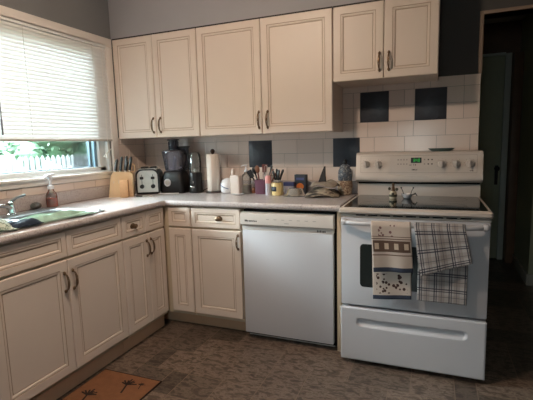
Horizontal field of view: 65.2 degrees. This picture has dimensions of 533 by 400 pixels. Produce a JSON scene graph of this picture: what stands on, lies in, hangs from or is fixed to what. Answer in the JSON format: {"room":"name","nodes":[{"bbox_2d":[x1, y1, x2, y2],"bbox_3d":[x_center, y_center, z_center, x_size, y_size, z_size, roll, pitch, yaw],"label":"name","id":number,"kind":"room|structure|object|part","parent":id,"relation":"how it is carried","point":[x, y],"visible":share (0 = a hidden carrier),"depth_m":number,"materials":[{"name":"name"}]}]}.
{"room":"kitchen","nodes":[
{"label":"kitchen","id":0,"kind":"room"},
{"bbox_2d":[0,0,145,199],"bbox_3d":[-1.960,-0.097,1.537,0.128,2.440,4.600,1,8,22],"label":"wall","id":1,"kind":"structure","parent":0,"point":[90,16],"depth_m":2.94,"materials":[{"name":"grey paint"}]},
{"bbox_2d":[0,37,111,180],"bbox_3d":[-1.535,-0.606,2.587,0.120,0.950,1.380,1,8,22],"label":"window","id":2,"kind":"structure","parent":1,"relation":"in","point":[86,156],"depth_m":3.05,"materials":[{"name":"white plastic"}]},
{"bbox_3d":[-1.540,-0.596,2.591,0.028,0.850,1.210,1,8,22],"label":"sash rail","id":3,"kind":"part","parent":2,"relation":"part of","materials":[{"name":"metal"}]},
{"bbox_2d":[0,15,112,158],"bbox_3d":[-1.459,-0.657,2.563,0.049,0.854,1.385,1,8,22],"label":"window blind","id":4,"kind":"object","parent":2,"relation":"attached to","point":[52,89],"visible":1,"depth_m":2.71,"materials":[{"name":"white plastic"}]},
{"bbox_3d":[-1.460,-0.717,2.547,0.002,0.678,0.002,1,8,22],"label":"ladder cord","id":5,"kind":"part","parent":4,"relation":"part of","materials":[{"name":"white fabric"}]},
{"bbox_3d":[-1.480,-1.067,2.513,0.026,0.026,1.385,1,8,22],"label":"head rail","id":6,"kind":"part","parent":4,"relation":"part of","materials":[{"name":"white plastic"}]},
{"bbox_3d":[-1.461,-0.374,2.604,0.024,0.014,1.385,1,8,22],"label":"rail","id":7,"kind":"part","parent":4,"relation":"part of","materials":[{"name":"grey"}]},
{"bbox_3d":[-1.216,-0.725,3.121,0.014,0.830,0.094,1,8,22],"label":"lift cord","id":8,"kind":"part","parent":4,"relation":"part of","materials":[{"name":"white plastic"}]},
{"bbox_3d":[-1.537,-0.596,2.589,0.003,0.850,1.220,1,8,22],"label":"pane","id":9,"kind":"part","parent":2,"relation":"part of","materials":[{"name":"clear glass"}]},
{"bbox_2d":[0,5,119,190],"bbox_3d":[-1.466,-0.606,2.557,0.030,1.056,1.545,1,8,22],"label":"trim","id":10,"kind":"structure","parent":1,"relation":"attached to","point":[7,12],"depth_m":2.92,"materials":[{"name":"white paint"}]},
{"bbox_2d":[108,0,440,39],"bbox_3d":[-0.054,-1.395,2.911,2.355,0.328,0.325,1,8,22],"label":"soffit","id":11,"kind":"structure","parent":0,"point":[127,18],"depth_m":2.95,"materials":[{"name":"grey paint"}]},
{"bbox_2d":[57,258,532,399],"bbox_3d":[0.270,1.033,2.043,4.527,0.050,7.120,1,8,22],"label":"floor","id":12,"kind":"structure","parent":0,"point":[192,361],"depth_m":2.39,"materials":[{"name":"brown tile"}]},
{"bbox_2d":[0,217,128,399],"bbox_3d":[-1.274,0.578,2.261,0.642,0.876,0.830,1,8,22],"label":"base cabinet","id":13,"kind":"object","parent":12,"relation":"on","point":[63,308],"visible":1,"depth_m":2.10,"materials":[{"name":"beige wood"}]},
{"bbox_3d":[-1.103,0.251,1.926,0.020,0.133,0.420,1,8,22],"label":"drawer","id":14,"kind":"part","parent":13,"relation":"part of","materials":[{"name":"beige paint"}]},
{"bbox_3d":[-1.094,0.626,1.973,0.020,0.597,0.414,1,8,22],"label":"door","id":15,"kind":"part","parent":13,"relation":"part of","materials":[{"name":"beige paint"}]},
{"bbox_3d":[-1.007,0.418,2.104,0.038,0.114,0.016,1,8,22],"label":"handle","id":16,"kind":"part","parent":13,"relation":"part of","materials":[{"name":"brown metal"}]},
{"bbox_3d":[-0.988,0.410,2.153,0.038,0.116,0.016,1,8,22],"label":"handle","id":17,"kind":"part","parent":13,"relation":"part of","materials":[{"name":"brown metal"}]},
{"bbox_3d":[-0.950,0.196,2.307,0.020,0.133,0.400,1,8,22],"label":"drawer","id":18,"kind":"part","parent":13,"relation":"part of","materials":[{"name":"beige paint"}]},
{"bbox_3d":[-0.941,0.571,2.354,0.020,0.597,0.406,1,8,22],"label":"door","id":19,"kind":"part","parent":13,"relation":"part of","materials":[{"name":"beige paint"}]},
{"bbox_2d":[0,180,357,244],"bbox_3d":[-0.546,0.029,2.447,1.834,0.120,1.896,1,8,22],"label":"countertop","id":20,"kind":"structure","parent":13,"relation":"on","point":[93,197],"depth_m":2.69,"materials":[{"name":"laminate"}]},
{"bbox_2d":[0,194,25,215],"bbox_3d":[-1.438,0.038,2.278,0.075,0.111,0.285,-1,8,6],"label":"tap","id":21,"kind":"object","parent":20,"relation":"on","point":[9,206],"visible":1,"depth_m":2.33,"materials":[{"name":"silver metal"}]},
{"bbox_3d":[-1.429,0.046,2.240,0.027,0.058,0.211,-2,8,-3],"label":"spout","id":22,"kind":"part","parent":21,"relation":"part of","materials":[{"name":"silver metal"}]},
{"bbox_3d":[-1.417,-0.007,2.370,0.020,0.047,0.093,4,9,34],"label":"lever","id":23,"kind":"part","parent":21,"relation":"part of","materials":[{"name":"silver metal"}]},
{"bbox_2d":[30,202,41,208],"bbox_3d":[-1.425,0.036,2.575,0.056,0.046,0.067,1,8,22],"label":"pad","id":24,"kind":"object","parent":20,"relation":"on","point":[36,205],"visible":0.87,"depth_m":2.55,"materials":[{"name":"grey"}]},
{"bbox_2d":[44,173,57,206],"bbox_3d":[-1.385,-0.062,2.668,0.068,0.216,0.106,1,8,22],"label":"soap dispenser","id":25,"kind":"object","parent":20,"relation":"on","point":[50,202],"visible":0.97,"depth_m":2.66,"materials":[{"name":"clear plastic"}]},
{"bbox_2d":[0,207,104,233],"bbox_3d":[-1.296,0.189,2.193,0.483,0.177,0.793,1,8,22],"label":"sink","id":26,"kind":"object","parent":20,"relation":"in","point":[20,215],"visible":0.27,"depth_m":2.40,"materials":[{"name":"silver metal"}]},
{"bbox_2d":[0,219,17,230],"bbox_3d":[-1.270,0.109,1.904,0.207,0.055,0.219,-7,9,-38],"label":"patterned cloth","id":27,"kind":"object","parent":26,"relation":"on","point":[4,226],"visible":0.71,"depth_m":1.88,"materials":[{"name":"beige fabric"}]},
{"bbox_2d":[7,218,43,227],"bbox_3d":[-1.156,0.106,1.972,0.095,0.033,0.183,1,8,22],"label":"folded cloth","id":28,"kind":"object","parent":26,"relation":"on","point":[30,221],"visible":0.86,"depth_m":1.96,"materials":[{"name":"black fabric"}]},
{"bbox_2d":[20,210,95,227],"bbox_3d":[-1.098,0.079,2.163,0.113,0.042,0.446,2,8,26],"label":"cloth","id":29,"kind":"object","parent":26,"relation":"on","point":[43,217],"visible":0.77,"depth_m":2.14,"materials":[{"name":"green fabric"}]},
{"bbox_2d":[109,171,134,197],"bbox_3d":[-1.099,-0.120,3.149,0.182,0.190,0.170,-3,8,-12],"label":"knife block","id":30,"kind":"object","parent":20,"relation":"on","point":[122,184],"visible":0.98,"depth_m":3.11,"materials":[{"name":"brown wood"}]},
{"bbox_2d":[119,161,122,171],"bbox_3d":[-1.099,-0.209,3.129,0.022,0.170,0.061,1,8,18],"label":"kitchen knife","id":31,"kind":"object","parent":30,"relation":"in","point":[121,162],"visible":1,"depth_m":3.13,"materials":[{"name":"black plastic"}]},
{"bbox_2d":[125,161,127,171],"bbox_3d":[-1.059,-0.210,3.139,0.022,0.166,0.060,1,8,16],"label":"kitchen knife","id":32,"kind":"object","parent":30,"relation":"in","point":[126,162],"visible":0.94,"depth_m":3.14,"materials":[{"name":"black plastic"}]},
{"bbox_2d":[128,157,131,171],"bbox_3d":[-1.051,-0.233,3.201,0.022,0.199,0.069,1,8,20],"label":"kitchen knife","id":33,"kind":"object","parent":30,"relation":"in","point":[130,159],"visible":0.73,"depth_m":3.20,"materials":[{"name":"black plastic"}]},
{"bbox_2d":[135,166,162,194],"bbox_3d":[-0.956,-0.161,3.342,0.214,0.212,0.277,-2,8,-6],"label":"toaster","id":34,"kind":"object","parent":20,"relation":"on","point":[148,179],"visible":0.97,"depth_m":3.26,"materials":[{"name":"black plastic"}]},
{"bbox_3d":[-0.932,-0.146,3.266,0.156,0.170,0.011,-2,8,-6],"label":"panel","id":35,"kind":"part","parent":34,"relation":"part of","materials":[{"name":"metal"}]},
{"bbox_2d":[159,139,189,193],"bbox_3d":[-0.728,-0.273,3.336,0.247,0.424,0.239,0,8,14],"label":"food processor","id":36,"kind":"object","parent":20,"relation":"on","point":[175,181],"visible":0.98,"depth_m":3.30,"materials":[{"name":"black plastic"}]},
{"bbox_3d":[-0.739,-0.391,3.342,0.201,0.028,0.201,0,8,14],"label":"lid","id":37,"kind":"part","parent":36,"relation":"part of","materials":[{"name":"plastic"}]},
{"bbox_3d":[-0.733,-0.152,3.373,0.212,0.176,0.189,0,8,14],"label":"motor","id":38,"kind":"part","parent":36,"relation":"part of","materials":[{"name":"black plastic"}]},
{"bbox_2d":[162,152,188,170],"bbox_3d":[-0.719,-0.310,3.346,0.238,0.144,0.199,1,8,22],"label":"bowl","id":39,"kind":"object","parent":36,"relation":"on","point":[164,154],"depth_m":3.32,"materials":[{"name":"clear plastic"}]},
{"bbox_3d":[-0.737,-0.296,3.354,0.135,0.110,0.040,0,8,14],"label":"blade","id":40,"kind":"part","parent":36,"relation":"part of","materials":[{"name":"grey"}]},
{"bbox_2d":[189,152,207,192],"bbox_3d":[-0.537,-0.219,3.289,0.167,0.319,0.116,0,8,14],"label":"coffee grinder","id":41,"kind":"object","parent":20,"relation":"on","point":[195,178],"visible":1,"depth_m":3.26,"materials":[{"name":"black plastic"}]},
{"bbox_2d":[189,152,200,172],"bbox_3d":[-0.564,-0.298,3.285,0.096,0.160,0.096,1,8,22],"label":"cup","id":42,"kind":"object","parent":41,"relation":"on","point":[195,171],"depth_m":3.26,"materials":[{"name":"clear plastic"}]},
{"bbox_3d":[-0.560,-0.141,3.306,0.116,0.163,0.116,1,8,22],"label":"motor","id":43,"kind":"part","parent":41,"relation":"part of","materials":[{"name":"black plastic"}]},
{"bbox_2d":[206,149,220,192],"bbox_3d":[-0.418,-0.231,3.271,0.136,0.341,0.136,1,8,22],"label":"paper towel holder","id":44,"kind":"object","parent":20,"relation":"on","point":[212,151],"visible":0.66,"depth_m":3.24,"materials":[{"name":"brown metal"}]},
{"bbox_2d":[206,154,220,190],"bbox_3d":[-0.418,-0.216,3.270,0.101,0.286,0.107,1,8,22],"label":"paper towel roll","id":45,"kind":"object","parent":44,"relation":"on","point":[212,160],"visible":1,"depth_m":3.23,"materials":[{"name":"beige paper"}]},
{"bbox_2d":[220,178,229,192],"bbox_3d":[-0.302,-0.114,3.220,0.118,0.117,0.120,1,8,22],"label":"canister","id":46,"kind":"object","parent":20,"relation":"on","point":[225,184],"visible":0.75,"depth_m":3.18,"materials":[{"name":"white ceramic"}]},
{"bbox_2d":[230,169,242,193],"bbox_3d":[-0.228,-0.143,3.156,0.090,0.187,0.064,3,9,32],"label":"bottle","id":47,"kind":"object","parent":20,"relation":"on","point":[236,181],"visible":0.96,"depth_m":3.13,"materials":[{"name":"beige plastic"}]},
{"bbox_2d":[241,165,250,192],"bbox_3d":[-0.154,-0.161,3.162,0.074,0.217,0.074,1,8,22],"label":"pump bottle","id":48,"kind":"object","parent":20,"relation":"on","point":[246,187],"visible":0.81,"depth_m":3.14,"materials":[{"name":"clear plastic"}]},
{"bbox_2d":[254,179,265,193],"bbox_3d":[-0.034,-0.100,3.107,0.100,0.105,0.080,1,8,22],"label":"utensil caddy","id":49,"kind":"object","parent":20,"relation":"on","point":[259,184],"visible":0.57,"depth_m":3.07,"materials":[{"name":"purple plastic"}]},
{"bbox_2d":[247,169,254,179],"bbox_3d":[-0.093,-0.141,3.102,0.114,0.179,0.016,-1,8,3],"label":"spatula","id":50,"kind":"object","parent":49,"relation":"in","point":[250,173],"visible":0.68,"depth_m":3.10,"materials":[{"name":"black plastic"}]},
{"bbox_2d":[252,167,257,179],"bbox_3d":[-0.072,-0.152,3.120,0.076,0.193,0.018,0,8,13],"label":"ladle","id":51,"kind":"object","parent":49,"relation":"in","point":[253,168],"visible":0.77,"depth_m":3.11,"materials":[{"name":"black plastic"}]},
{"bbox_2d":[255,166,259,179],"bbox_3d":[-0.060,-0.154,3.087,0.046,0.204,0.024,-2,8,-6],"label":"wooden spoon","id":52,"kind":"object","parent":49,"relation":"in","point":[257,169],"visible":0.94,"depth_m":3.07,"materials":[{"name":"brown wood"}]},
{"bbox_2d":[262,164,267,179],"bbox_3d":[-0.012,-0.162,3.105,0.044,0.211,0.018,1,8,18],"label":"wooden fork","id":53,"kind":"object","parent":49,"relation":"in","point":[263,165],"visible":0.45,"depth_m":3.10,"materials":[{"name":"brown wood"}]},
{"bbox_2d":[265,175,270,194],"bbox_3d":[0.013,-0.107,3.010,0.046,0.142,0.046,1,8,22],"label":"shaker","id":54,"kind":"object","parent":20,"relation":"on","point":[268,177],"visible":1,"depth_m":2.99,"materials":[{"name":"grey plastic"}]},
{"bbox_2d":[271,182,282,195],"bbox_3d":[0.078,-0.081,2.998,0.086,0.090,0.087,1,8,22],"label":"crock","id":55,"kind":"object","parent":20,"relation":"on","point":[276,188],"visible":1,"depth_m":2.96,"materials":[{"name":"yellow ceramic"}]},
{"bbox_2d":[283,181,294,193],"bbox_3d":[0.172,-0.090,3.058,0.084,0.087,0.072,1,8,22],"label":"lidded container","id":56,"kind":"object","parent":20,"relation":"on","point":[288,184],"visible":0.71,"depth_m":3.03,"materials":[{"name":"grey plastic"}]},
{"bbox_3d":[0.171,-0.120,3.054,0.084,0.027,0.072,1,8,22],"label":"lid","id":57,"kind":"part","parent":56,"relation":"part of","materials":[{"name":"blue plastic"}]},
{"bbox_2d":[284,186,294,193],"bbox_3d":[0.172,-0.077,3.060,0.080,0.060,0.068,1,8,22],"label":"tub","id":58,"kind":"object","parent":56,"relation":"in","point":[286,188],"depth_m":3.03,"materials":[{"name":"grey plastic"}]},
{"bbox_2d":[283,187,305,196],"bbox_3d":[0.203,-0.060,2.941,0.178,0.056,0.178,1,8,22],"label":"steel bowl","id":59,"kind":"object","parent":20,"relation":"on","point":[293,191],"visible":0.94,"depth_m":2.89,"materials":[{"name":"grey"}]},
{"bbox_2d":[294,174,307,193],"bbox_3d":[0.252,-0.116,3.038,0.090,0.140,0.037,2,8,28],"label":"packet","id":60,"kind":"object","parent":20,"relation":"on","point":[301,180],"visible":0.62,"depth_m":3.02,"materials":[{"name":"grey"}]},
{"bbox_2d":[296,178,303,188],"bbox_3d":[0.244,-0.112,3.022,0.060,0.100,0.001,2,8,27],"label":"picture","id":61,"kind":"object","parent":60,"relation":"attached to","point":[300,185],"depth_m":3.02},
{"bbox_2d":[305,166,341,197],"bbox_3d":[0.392,-0.128,2.848,0.239,0.204,0.197,0,8,13],"label":"crumpled cloth","id":62,"kind":"object","parent":20,"relation":"on","point":[316,191],"visible":1,"depth_m":2.81,"materials":[{"name":"grey fabric"}]},
{"bbox_2d":[338,159,352,194],"bbox_3d":[0.548,-0.161,2.908,0.103,0.247,0.103,5,10,41],"label":"bottle","id":63,"kind":"object","parent":20,"relation":"on","point":[345,172],"visible":0.97,"depth_m":2.87,"materials":[{"name":"grey glass"}]},
{"bbox_3d":[0.546,-0.239,2.898,0.072,0.024,0.072,1,8,22],"label":"lid","id":64,"kind":"part","parent":63,"relation":"part of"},
{"bbox_2d":[61,369,161,399],"bbox_3d":[-0.882,1.035,2.041,0.395,0.007,0.686,1,8,22],"label":"floor mat","id":65,"kind":"object","parent":12,"relation":"on","point":[108,384],"visible":1,"depth_m":2.23,"materials":[{"name":"orange fabric"}]},
{"bbox_2d":[119,206,168,352],"bbox_3d":[-1.041,0.495,2.844,0.642,0.876,0.429,1,8,22],"label":"base cabinet","id":66,"kind":"object","parent":12,"relation":"on","point":[142,232],"visible":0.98,"depth_m":2.71,"materials":[{"name":"beige wood"}]},
{"bbox_3d":[-0.833,0.154,2.600,0.020,0.133,0.219,1,8,22],"label":"drawer","id":67,"kind":"part","parent":66,"relation":"part of","materials":[{"name":"beige paint"}]},
{"bbox_3d":[-0.818,0.162,2.588,0.032,0.037,0.051,1,8,22],"label":"knob","id":68,"kind":"part","parent":66,"relation":"part of","materials":[{"name":"brown metal"}]},
{"bbox_3d":[-0.820,0.528,2.655,0.020,0.597,0.231,1,8,22],"label":"door","id":69,"kind":"part","parent":66,"relation":"part of","materials":[{"name":"beige paint"}]},
{"bbox_3d":[-0.765,0.315,2.707,0.038,0.120,0.016,1,8,22],"label":"handle","id":70,"kind":"part","parent":66,"relation":"part of","materials":[{"name":"brown metal"}]},
{"bbox_3d":[-0.749,0.304,2.746,0.038,0.118,0.016,1,8,22],"label":"handle","id":71,"kind":"part","parent":66,"relation":"part of","materials":[{"name":"brown metal"}]},
{"bbox_3d":[-0.755,0.127,2.793,0.020,0.133,0.192,1,8,22],"label":"drawer","id":72,"kind":"part","parent":66,"relation":"part of","materials":[{"name":"beige paint"}]},
{"bbox_3d":[-0.743,0.501,2.848,0.020,0.597,0.180,1,8,22],"label":"door","id":73,"kind":"part","parent":66,"relation":"part of","materials":[{"name":"beige paint"}]},
{"bbox_2d":[162,205,202,323],"bbox_3d":[-0.774,0.428,3.296,0.818,0.876,0.606,1,8,22],"label":"base cabinet","id":74,"kind":"object","parent":12,"relation":"on","point":[177,226],"visible":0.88,"depth_m":2.91,"materials":[{"name":"beige wood"}]},
{"bbox_3d":[-0.597,0.114,2.861,0.176,0.133,0.020,1,8,22],"label":"drawer","id":75,"kind":"part","parent":74,"relation":"part of","materials":[{"name":"beige paint"}]},
{"bbox_3d":[-0.587,0.488,2.911,0.176,0.597,0.020,1,8,22],"label":"door","id":76,"kind":"part","parent":74,"relation":"part of","materials":[{"name":"beige paint"}]},
{"bbox_2d":[191,206,245,330],"bbox_3d":[-0.227,0.445,3.059,0.370,0.876,0.642,1,8,22],"label":"base cabinet","id":77,"kind":"object","parent":12,"relation":"on","point":[217,232],"visible":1,"depth_m":2.79,"materials":[{"name":"beige wood"}]},
{"bbox_3d":[-0.338,0.120,2.759,0.364,0.133,0.020,1,8,22],"label":"drawer","id":78,"kind":"part","parent":77,"relation":"part of","materials":[{"name":"beige paint"}]},
{"bbox_3d":[-0.328,0.495,2.808,0.364,0.597,0.020,1,8,22],"label":"door","id":79,"kind":"part","parent":77,"relation":"part of","materials":[{"name":"beige paint"}]},
{"bbox_3d":[-0.317,0.125,2.731,0.051,0.037,0.032,1,8,22],"label":"knob","id":80,"kind":"part","parent":77,"relation":"part of","materials":[{"name":"brown metal"}]},
{"bbox_3d":[-0.190,0.278,2.692,0.016,0.110,0.038,1,8,22],"label":"handle","id":81,"kind":"part","parent":77,"relation":"part of","materials":[{"name":"brown metal"}]},
{"bbox_2d":[240,208,336,346],"bbox_3d":[0.234,0.460,2.875,0.607,0.862,0.604,1,8,22],"label":"dishwasher","id":82,"kind":"object","parent":12,"relation":"on","point":[290,256],"visible":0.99,"depth_m":2.60,"materials":[{"name":"white metal"}]},
{"bbox_3d":[0.121,0.125,2.577,0.600,0.086,0.058,1,8,22],"label":"control panel","id":83,"kind":"part","parent":82,"relation":"part of","materials":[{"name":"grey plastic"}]},
{"bbox_3d":[0.126,0.179,2.594,0.596,0.030,0.036,1,8,22],"label":"door trim","id":84,"kind":"part","parent":82,"relation":"part of","materials":[{"name":"grey plastic"}]},
{"bbox_3d":[0.160,0.888,2.725,0.584,0.056,0.012,1,8,22],"label":"kick plate","id":85,"kind":"part","parent":82,"relation":"part of","materials":[{"name":"grey plastic"}]},
{"bbox_2d":[337,211,342,351],"bbox_3d":[0.545,0.461,2.781,0.022,0.876,0.590,1,8,22],"label":"end panel","id":86,"kind":"object","parent":12,"relation":"on","point":[339,303],"visible":0.34,"depth_m":2.51,"materials":[{"name":"beige wood"}]},
{"bbox_2d":[339,150,493,379],"bbox_3d":[0.888,0.321,2.525,0.769,1.203,0.750,1,8,22],"label":"stove","id":87,"kind":"object","parent":12,"relation":"on","point":[443,338],"visible":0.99,"depth_m":2.32,"materials":[{"name":"white metal"}]},
{"bbox_3d":[0.666,-0.238,2.790,0.046,0.046,0.030,-7,11,23],"label":"knob","id":88,"kind":"part","parent":87,"relation":"part of","materials":[{"name":"white plastic"}]},
{"bbox_3d":[0.740,-0.236,2.761,0.046,0.046,0.030,-7,11,23],"label":"knob","id":89,"kind":"part","parent":87,"relation":"part of","materials":[{"name":"white plastic"}]},
{"bbox_2d":[371,220,412,299],"bbox_3d":[0.666,0.333,2.213,0.218,0.442,0.057,1,8,22],"label":"dish towel","id":90,"kind":"object","parent":87,"relation":"hanging from","point":[392,263],"visible":1,"depth_m":2.21,"materials":[{"name":"beige fabric"}]},
{"bbox_2d":[388,183,397,198],"bbox_3d":[0.797,-0.059,2.620,0.051,0.100,0.052,-6,9,-31],"label":"figurine","id":91,"kind":"object","parent":87,"relation":"on","point":[392,195],"visible":1,"depth_m":2.61,"materials":[{"name":"beige ceramic"}]},
{"bbox_2d":[400,187,416,198],"bbox_3d":[0.892,-0.045,2.608,0.103,0.071,0.071,1,8,22],"label":"holder","id":92,"kind":"object","parent":87,"relation":"on","point":[404,195],"visible":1,"depth_m":2.59,"materials":[{"name":"silver metal"}]},
{"bbox_3d":[0.882,-0.025,2.614,0.072,0.030,0.071,1,8,22],"label":"dish","id":93,"kind":"part","parent":92,"relation":"part of","materials":[{"name":"white ceramic"}]},
{"bbox_3d":[0.791,0.771,2.310,0.751,0.315,0.063,1,8,22],"label":"storage drawer","id":94,"kind":"part","parent":87,"relation":"part of","materials":[{"name":"white metal"}]},
{"bbox_2d":[341,213,490,318],"bbox_3d":[0.892,0.466,2.545,0.751,0.860,0.750,1,8,22],"label":"oven","id":95,"kind":"object","parent":87,"relation":"in","point":[357,299],"depth_m":2.26,"materials":[{"name":"white metal"}]},
{"bbox_2d":[339,195,493,217],"bbox_3d":[0.875,0.025,2.474,0.769,0.034,0.627,1,8,22],"label":"cooktop","id":96,"kind":"object","parent":87,"relation":"in","point":[374,206],"depth_m":2.30,"materials":[{"name":"grey glass"}]},
{"bbox_3d":[0.986,-0.218,2.737,0.769,0.197,0.146,1,8,22],"label":"control panel","id":97,"kind":"part","parent":87,"relation":"part of","materials":[{"name":"white metal"}]},
{"bbox_2d":[428,148,453,150],"bbox_3d":[1.128,-0.324,2.688,0.160,0.020,0.088,1,8,22],"label":"spoon rest","id":98,"kind":"object","parent":87,"relation":"on","point":[430,149],"visible":0.94,"depth_m":2.65,"materials":[{"name":"green ceramic"}]},
{"bbox_3d":[1.103,-0.227,2.617,0.046,0.046,0.030,1,14,22],"label":"knob","id":99,"kind":"part","parent":87,"relation":"part of","materials":[{"name":"white plastic"}]},
{"bbox_2d":[414,222,471,304],"bbox_3d":[0.894,0.329,2.122,0.274,0.422,0.053,1,8,22],"label":"dish towel","id":100,"kind":"object","parent":87,"relation":"hanging from","point":[443,251],"visible":1,"depth_m":2.12,"materials":[{"name":"grey fabric"}]},
{"bbox_3d":[1.177,-0.225,2.587,0.046,0.046,0.030,1,14,22],"label":"knob","id":101,"kind":"part","parent":87,"relation":"part of","materials":[{"name":"white plastic"}]},
{"bbox_3d":[1.250,-0.223,2.559,0.046,0.046,0.030,1,14,22],"label":"knob","id":102,"kind":"part","parent":87,"relation":"part of","materials":[{"name":"white plastic"}]},
{"bbox_2d":[144,0,532,182],"bbox_3d":[0.762,-0.359,2.968,4.120,2.440,0.130,1,8,22],"label":"wall","id":103,"kind":"structure","parent":0,"point":[444,112],"depth_m":2.84,"materials":[{"name":"white tile"}]},
{"bbox_2d":[112,27,216,138],"bbox_3d":[-0.786,-0.871,3.249,0.743,0.761,0.360,1,8,22],"label":"upper cabinet","id":104,"kind":"object","parent":103,"relation":"attached to","point":[156,74],"visible":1,"depth_m":3.11,"materials":[{"name":"beige paint"}]},
{"bbox_3d":[-1.009,-0.853,3.195,0.362,0.751,0.020,1,8,22],"label":"door","id":105,"kind":"part","parent":104,"relation":"part of","materials":[{"name":"beige paint"}]},
{"bbox_3d":[-0.664,-0.844,3.058,0.372,0.751,0.020,1,8,22],"label":"door","id":106,"kind":"part","parent":104,"relation":"part of","materials":[{"name":"beige paint"}]},
{"bbox_2d":[196,6,342,135],"bbox_3d":[0.015,-0.850,2.931,0.975,0.761,0.360,1,8,22],"label":"upper cabinet","id":107,"kind":"object","parent":103,"relation":"attached to","point":[273,74],"visible":1,"depth_m":2.79,"materials":[{"name":"beige paint"}]},
{"bbox_3d":[-0.261,-0.833,2.898,0.485,0.751,0.020,1,8,22],"label":"door","id":108,"kind":"part","parent":107,"relation":"part of","materials":[{"name":"beige paint"}]},
{"bbox_3d":[-0.056,-0.544,2.828,0.016,0.128,0.038,1,8,22],"label":"handle","id":109,"kind":"part","parent":107,"relation":"part of","materials":[{"name":"brown metal"}]},
{"bbox_3d":[0.003,-0.543,2.805,0.016,0.128,0.038,1,8,22],"label":"handle","id":110,"kind":"part","parent":107,"relation":"part of","materials":[{"name":"brown metal"}]},
{"bbox_3d":[0.192,-0.822,2.718,0.483,0.751,0.020,1,8,22],"label":"door","id":111,"kind":"part","parent":107,"relation":"part of","materials":[{"name":"beige paint"}]},
{"bbox_2d":[333,0,439,87],"bbox_3d":[0.752,-0.982,2.617,0.615,0.457,0.360,1,8,22],"label":"upper cabinet","id":112,"kind":"object","parent":103,"relation":"attached to","point":[376,42],"visible":1,"depth_m":2.49,"materials":[{"name":"beige paint"}]},
{"bbox_3d":[0.560,-0.963,2.551,0.304,0.447,0.020,1,8,22],"label":"door","id":113,"kind":"part","parent":112,"relation":"part of","materials":[{"name":"beige paint"}]},
{"bbox_3d":[0.674,-0.831,2.495,0.016,0.121,0.038,1,8,22],"label":"handle","id":114,"kind":"part","parent":112,"relation":"part of","materials":[{"name":"brown metal"}]},
{"bbox_3d":[0.725,-0.830,2.474,0.016,0.121,0.038,1,8,22],"label":"handle","id":115,"kind":"part","parent":112,"relation":"part of","materials":[{"name":"brown metal"}]},
{"bbox_3d":[0.846,-0.955,2.438,0.302,0.447,0.020,1,8,22],"label":"door","id":116,"kind":"part","parent":112,"relation":"part of","materials":[{"name":"beige paint"}]},
{"bbox_2d":[478,4,532,72],"bbox_3d":[1.764,-0.141,2.597,0.855,2.054,0.132,1,8,22],"label":"trim","id":117,"kind":"structure","parent":103,"relation":"attached to","point":[513,10],"depth_m":2.56,"materials":[{"name":"brown"}]},
{"bbox_2d":[484,14,525,23],"bbox_3d":[0.337,-1.456,1.662,4.240,0.100,7.120,1,8,22],"label":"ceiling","id":118,"kind":"structure","parent":0,"point":[518,17],"depth_m":4.11,"materials":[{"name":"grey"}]},
{"bbox_2d":[514,14,532,273],"bbox_3d":[2.182,-0.474,3.556,1.160,2.440,2.030,1,8,22],"label":"wall","id":119,"kind":"structure","parent":0,"point":[523,246],"depth_m":3.83,"materials":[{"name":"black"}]},
{"bbox_2d":[478,55,504,257],"bbox_3d":[2.261,-0.414,4.349,0.325,2.090,0.108,1,8,22],"label":"door","id":120,"kind":"structure","parent":119,"relation":"in","point":[493,68],"depth_m":4.30,"materials":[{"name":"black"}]},
{"bbox_3d":[2.268,-0.435,4.356,0.210,1.750,0.009,1,8,22],"label":"panel","id":121,"kind":"part","parent":120,"relation":"part of","materials":[{"name":"green"}]},
{"bbox_3d":[2.377,-0.255,4.305,0.052,0.200,0.070,1,8,22],"label":"handle","id":122,"kind":"part","parent":120,"relation":"part of","materials":[{"name":"black metal"}]},
{"bbox_2d":[483,52,511,259],"bbox_3d":[2.304,-0.431,4.394,0.400,2.130,0.090,1,8,22],"label":"trim","id":123,"kind":"structure","parent":119,"relation":"attached to","point":[508,56],"depth_m":4.28,"materials":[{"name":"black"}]},
{"bbox_2d":[483,20,524,262],"bbox_3d":[2.298,-0.581,4.342,0.550,2.440,0.270,1,8,22],"label":"trim","id":124,"kind":"structure","parent":119,"relation":"attached to","point":[499,37],"depth_m":4.20,"materials":[{"name":"brown wood"}]},
{"bbox_2d":[512,254,532,285],"bbox_3d":[2.570,0.654,3.880,0.385,0.100,0.705,1,8,22],"label":"baseboard","id":125,"kind":"structure","parent":119,"relation":"attached to","point":[527,278],"depth_m":3.78,"materials":[{"name":"beige paint"}]},
{"label":"outside","id":126,"kind":"structure","parent":0,"visible":0},
{"bbox_3d":[-8.143,0.908,7.743,15.870,0.050,22.000,1,8,22],"label":"ground","id":127,"kind":"structure","parent":126,"visible":0},
{"bbox_2d":[0,142,24,171],"bbox_3d":[-6.599,-0.852,8.599,2.443,3.141,2.410,1,8,22],"label":"leafy tree","id":128,"kind":"object","parent":127,"relation":"on","point":[3,154],"visible":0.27,"depth_m":8.82,"materials":[{"name":"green plant"}]},
{"bbox_2d":[0,141,70,169],"bbox_3d":[-5.510,-1.099,11.352,2.603,2.853,2.525,1,8,22],"label":"leafy tree","id":129,"kind":"object","parent":127,"relation":"on","point":[28,149],"visible":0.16,"depth_m":10.58,"materials":[{"name":"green plant"}]},
{"bbox_2d":[0,155,71,172],"bbox_3d":[-3.997,-0.285,9.715,0.062,1.580,11.000,1,8,22],"label":"fence","id":130,"kind":"object","parent":127,"relation":"on","point":[53,161],"visible":0.1,"depth_m":8.17,"materials":[{"name":"white wood"}]}
]}

